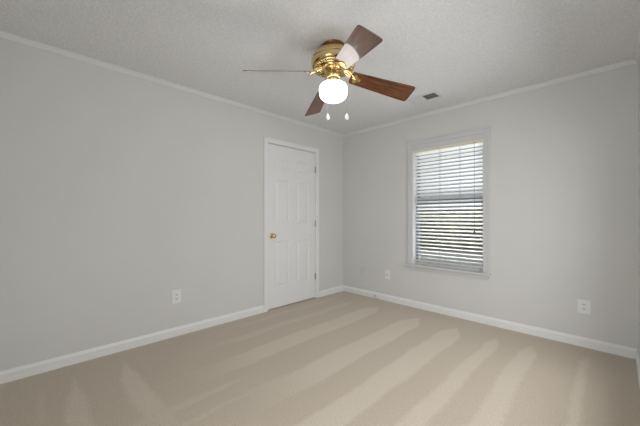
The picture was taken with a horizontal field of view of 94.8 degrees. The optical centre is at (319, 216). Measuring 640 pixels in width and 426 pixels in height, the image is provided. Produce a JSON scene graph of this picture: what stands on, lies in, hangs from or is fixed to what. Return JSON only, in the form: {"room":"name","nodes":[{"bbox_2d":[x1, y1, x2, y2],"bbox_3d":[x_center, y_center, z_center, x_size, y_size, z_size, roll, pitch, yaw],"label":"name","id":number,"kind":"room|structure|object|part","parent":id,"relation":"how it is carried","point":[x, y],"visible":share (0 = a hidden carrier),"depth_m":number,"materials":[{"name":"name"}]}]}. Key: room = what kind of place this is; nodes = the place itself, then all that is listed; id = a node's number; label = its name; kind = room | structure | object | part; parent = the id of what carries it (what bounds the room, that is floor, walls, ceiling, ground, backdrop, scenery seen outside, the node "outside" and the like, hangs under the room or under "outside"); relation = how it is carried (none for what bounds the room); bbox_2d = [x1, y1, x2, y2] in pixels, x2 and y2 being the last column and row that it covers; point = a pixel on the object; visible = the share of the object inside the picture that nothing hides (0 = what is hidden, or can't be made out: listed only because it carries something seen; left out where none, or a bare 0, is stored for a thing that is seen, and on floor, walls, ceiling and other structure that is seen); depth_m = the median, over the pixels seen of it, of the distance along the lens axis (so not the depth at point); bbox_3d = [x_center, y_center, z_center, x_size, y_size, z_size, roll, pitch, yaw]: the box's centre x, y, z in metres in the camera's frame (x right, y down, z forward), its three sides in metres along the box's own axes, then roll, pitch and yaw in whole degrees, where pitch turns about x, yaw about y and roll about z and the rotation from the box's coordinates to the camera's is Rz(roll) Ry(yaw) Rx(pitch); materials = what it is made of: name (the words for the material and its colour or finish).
{"room":"empty bedroom","nodes":[
{"label":"empty bedroom","id":0,"kind":"room"},
{"bbox_2d":[0,38,342,370],"bbox_3d":[-1.019,-0.062,3.306,4.030,2.424,0.140,0,0,-45],"label":"wall","id":1,"kind":"structure","parent":0,"point":[120,192],"depth_m":2.52,"materials":[{"name":"paint"}]},
{"bbox_2d":[0,285,342,383],"bbox_3d":[-0.965,1.108,3.252,3.750,0.084,0.014,0,0,-45],"label":"baseboard","id":2,"kind":"structure","parent":1,"relation":"attached to","point":[9,375],"depth_m":2.51,"materials":[{"name":"white paint"}]},
{"bbox_2d":[0,31,342,136],"bbox_3d":[-0.962,-1.254,3.249,3.750,0.039,0.022,0,0,-45],"label":"trim","id":3,"kind":"structure","parent":1,"relation":"attached to","point":[5,35],"depth_m":2.61,"materials":[{"name":"white paint"}]},
{"bbox_2d":[172,289,180,303],"bbox_3d":[-1.384,0.772,2.837,0.086,0.132,0.009,0,0,-45],"label":"power outlet","id":4,"kind":"object","parent":1,"relation":"attached to","point":[176,294],"visible":1,"depth_m":2.83,"materials":[{"name":"white plastic"}]},
{"bbox_2d":[264,137,318,311],"bbox_3d":[-0.377,0.093,3.897,0.927,2.114,0.208,0,0,-45],"label":"door","id":5,"kind":"structure","parent":1,"relation":"in","point":[291,175],"depth_m":3.84,"materials":[{"name":"white paint"}]},
{"bbox_2d":[0,291,639,425],"bbox_3d":[0.132,1.210,2.151,4.030,0.120,3.402,0,0,-45],"label":"floor","id":6,"kind":"structure","parent":0,"point":[343,358],"depth_m":2.08,"materials":[{"name":"beige carpet"}]},
{"bbox_2d":[0,0,639,133],"bbox_3d":[0.132,-1.334,2.151,4.030,0.120,3.402,0,0,-45],"label":"ceiling","id":7,"kind":"structure","parent":0,"point":[464,51],"depth_m":2.13,"materials":[{"name":"white paint"}]},
{"bbox_2d":[242,25,414,120],"bbox_3d":[0.099,-1.006,2.200,1.018,0.535,1.018,0,0,30],"label":"ceiling fan","id":8,"kind":"object","parent":7,"relation":"hanging from","point":[334,60],"visible":1,"depth_m":2.13,"materials":[{"name":"brown wood"}]},
{"bbox_3d":[-0.283,-1.037,2.094,0.527,0.006,0.162,-7,26,-15],"label":"fan blade","id":9,"kind":"part","parent":8,"relation":"part of","materials":[{"name":"brown wood"}]},
{"bbox_3d":[-0.006,-1.022,2.581,0.162,0.006,0.527,-21,-2,-17],"label":"fan blade","id":10,"kind":"part","parent":8,"relation":"part of","materials":[{"name":"brown wood"}]},
{"bbox_3d":[-0.029,-1.077,2.164,0.102,0.074,0.065,0,0,-15],"label":"blade arm","id":11,"kind":"part","parent":8,"relation":"part of","materials":[{"name":"gold metal"}]},
{"bbox_3d":[0.099,-0.933,2.200,0.213,0.138,0.213,0,0,-45],"label":"lamp shade","id":12,"kind":"part","parent":8,"relation":"part of","materials":[{"name":"white glass"}]},
{"bbox_3d":[0.227,-1.077,2.235,0.102,0.074,0.065,0,0,-15],"label":"blade arm","id":13,"kind":"part","parent":8,"relation":"part of","materials":[{"name":"gold metal"}]},
{"bbox_3d":[0.204,-1.022,1.819,0.162,0.006,0.527,21,2,-17],"label":"fan blade","id":14,"kind":"part","parent":8,"relation":"part of","materials":[{"name":"brown wood"}]},
{"bbox_3d":[0.480,-1.022,2.305,0.527,0.006,0.162,9,-22,-15],"label":"fan blade","id":15,"kind":"part","parent":8,"relation":"part of","materials":[{"name":"brown wood"}]},
{"bbox_2d":[406,91,442,104],"bbox_3d":[1.115,-1.268,3.152,0.185,0.012,0.335,0,0,-45],"label":"ceiling vent","id":16,"kind":"object","parent":7,"relation":"in","point":[432,95],"visible":0.97,"depth_m":3.14,"materials":[{"name":"white metal"}]},
{"bbox_2d":[343,64,637,348],"bbox_3d":[1.510,-0.062,3.524,0.140,2.424,3.122,0,0,-45],"label":"wall","id":17,"kind":"structure","parent":0,"point":[564,155],"depth_m":2.85,"materials":[{"name":"paint"}]},
{"bbox_2d":[371,292,379,297],"bbox_3d":[0.774,1.099,4.130,0.020,0.058,0.150,0,0,-45],"label":"cable jack","id":18,"kind":"object","parent":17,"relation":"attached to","point":[373,294],"visible":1,"depth_m":4.12,"materials":[{"name":"white paint"}]},
{"bbox_2d":[385,270,389,278],"bbox_3d":[0.920,0.793,4.010,0.009,0.118,0.074,0,0,-45],"label":"phone jack","id":19,"kind":"object","parent":17,"relation":"attached to","point":[387,273],"visible":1,"depth_m":4.01,"materials":[{"name":"white plastic"}]},
{"bbox_2d":[405,126,490,279],"bbox_3d":[1.503,-0.147,3.497,0.188,1.636,0.984,0,0,-45],"label":"window","id":20,"kind":"structure","parent":17,"relation":"in","point":[483,133],"depth_m":3.44,"materials":[{"name":"white wood"}]},
{"bbox_3d":[1.503,0.616,3.497,0.188,0.022,0.984,0,0,-45],"label":"sill","id":21,"kind":"part","parent":20,"relation":"part of","materials":[{"name":"white wood"}]},
{"bbox_2d":[414,139,482,267],"bbox_3d":[1.495,-0.143,3.475,0.079,1.408,0.796,0,0,-45],"label":"window blind","id":22,"kind":"object","parent":20,"relation":"attached to","point":[475,143],"visible":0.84,"depth_m":3.44,"materials":[{"name":"beige plastic"}]},
{"bbox_3d":[1.503,0.553,3.483,0.050,0.016,0.786,0,0,-45],"label":"rail","id":23,"kind":"part","parent":22,"relation":"part of","materials":[{"name":"white plastic"}]},
{"bbox_3d":[1.696,-0.337,3.231,0.005,0.980,0.003,0,0,-45],"label":"pull cord","id":24,"kind":"part","parent":22,"relation":"part of","materials":[{"name":"white fabric"}]},
{"bbox_3d":[1.560,-0.481,3.547,0.028,0.723,0.806,0,0,-45],"label":"sash","id":25,"kind":"part","parent":20,"relation":"part of","materials":[{"name":"grey plastic"}]},
{"bbox_3d":[1.539,0.223,3.526,0.028,0.765,0.806,0,0,-45],"label":"sash","id":26,"kind":"part","parent":20,"relation":"part of","materials":[{"name":"grey plastic"}]},
{"bbox_2d":[343,285,636,358],"bbox_3d":[1.456,1.108,3.469,0.014,0.084,3.122,0,0,-45],"label":"baseboard","id":27,"kind":"structure","parent":17,"relation":"attached to","point":[611,348],"depth_m":2.96,"materials":[{"name":"white paint"}]},
{"bbox_2d":[343,59,637,136],"bbox_3d":[1.453,-1.254,3.466,0.022,0.039,3.122,0,0,-45],"label":"trim","id":28,"kind":"structure","parent":17,"relation":"attached to","point":[632,61],"depth_m":2.97,"materials":[{"name":"white paint"}]},
{"bbox_2d":[577,299,590,314],"bbox_3d":[2.330,0.795,2.595,0.009,0.122,0.088,0,0,-45],"label":"power outlet","id":29,"kind":"object","parent":17,"relation":"attached to","point":[583,306],"visible":1,"depth_m":2.59,"materials":[{"name":"white plastic"}]},
{"bbox_2d":[638,54,639,356],"bbox_3d":[1.284,-0.062,0.996,4.030,2.424,0.140,0,0,-45],"label":"wall","id":30,"kind":"structure","parent":0,"point":[639,54],"depth_m":2.23,"materials":[{"name":"paint"}]},
{"bbox_2d":[634,15,639,62],"bbox_3d":[1.226,-1.254,1.053,3.750,0.039,0.022,0,0,-45],"label":"trim","id":31,"kind":"structure","parent":30,"relation":"attached to","point":[637,49],"depth_m":2.15,"materials":[{"name":"white paint"}]},
{"bbox_2d":[636,349,639,385],"bbox_3d":[1.229,1.108,1.050,3.750,0.084,0.014,0,0,-45],"label":"baseboard","id":32,"kind":"structure","parent":30,"relation":"attached to","point":[637,352],"depth_m":2.17,"materials":[{"name":"white paint"}]},
{"label":"outside","id":33,"kind":"structure","parent":0,"visible":0},
{"bbox_2d":[420,249,481,265],"bbox_3d":[26.619,1.775,27.925,69.840,0.050,84.000,0,0,-45],"label":"ground","id":34,"kind":"structure","parent":33,"point":[422,252],"depth_m":12.93,"materials":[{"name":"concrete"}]},
{"bbox_2d":[420,209,481,252],"bbox_3d":[6.346,0.992,16.255,1.860,3.187,29.230,0,0,-45],"label":"hedge","id":35,"kind":"object","parent":34,"relation":"on","point":[467,229],"visible":0.06,"depth_m":15.05,"materials":[{"name":"green plant"}]},
{"bbox_2d":[420,197,482,211],"bbox_3d":[11.368,-0.050,32.492,8.000,3.600,24.800,0,0,-45],"label":"house","id":36,"kind":"structure","parent":34,"relation":"on","point":[481,197],"depth_m":28.22,"materials":[{"name":"grey"}]}
]}

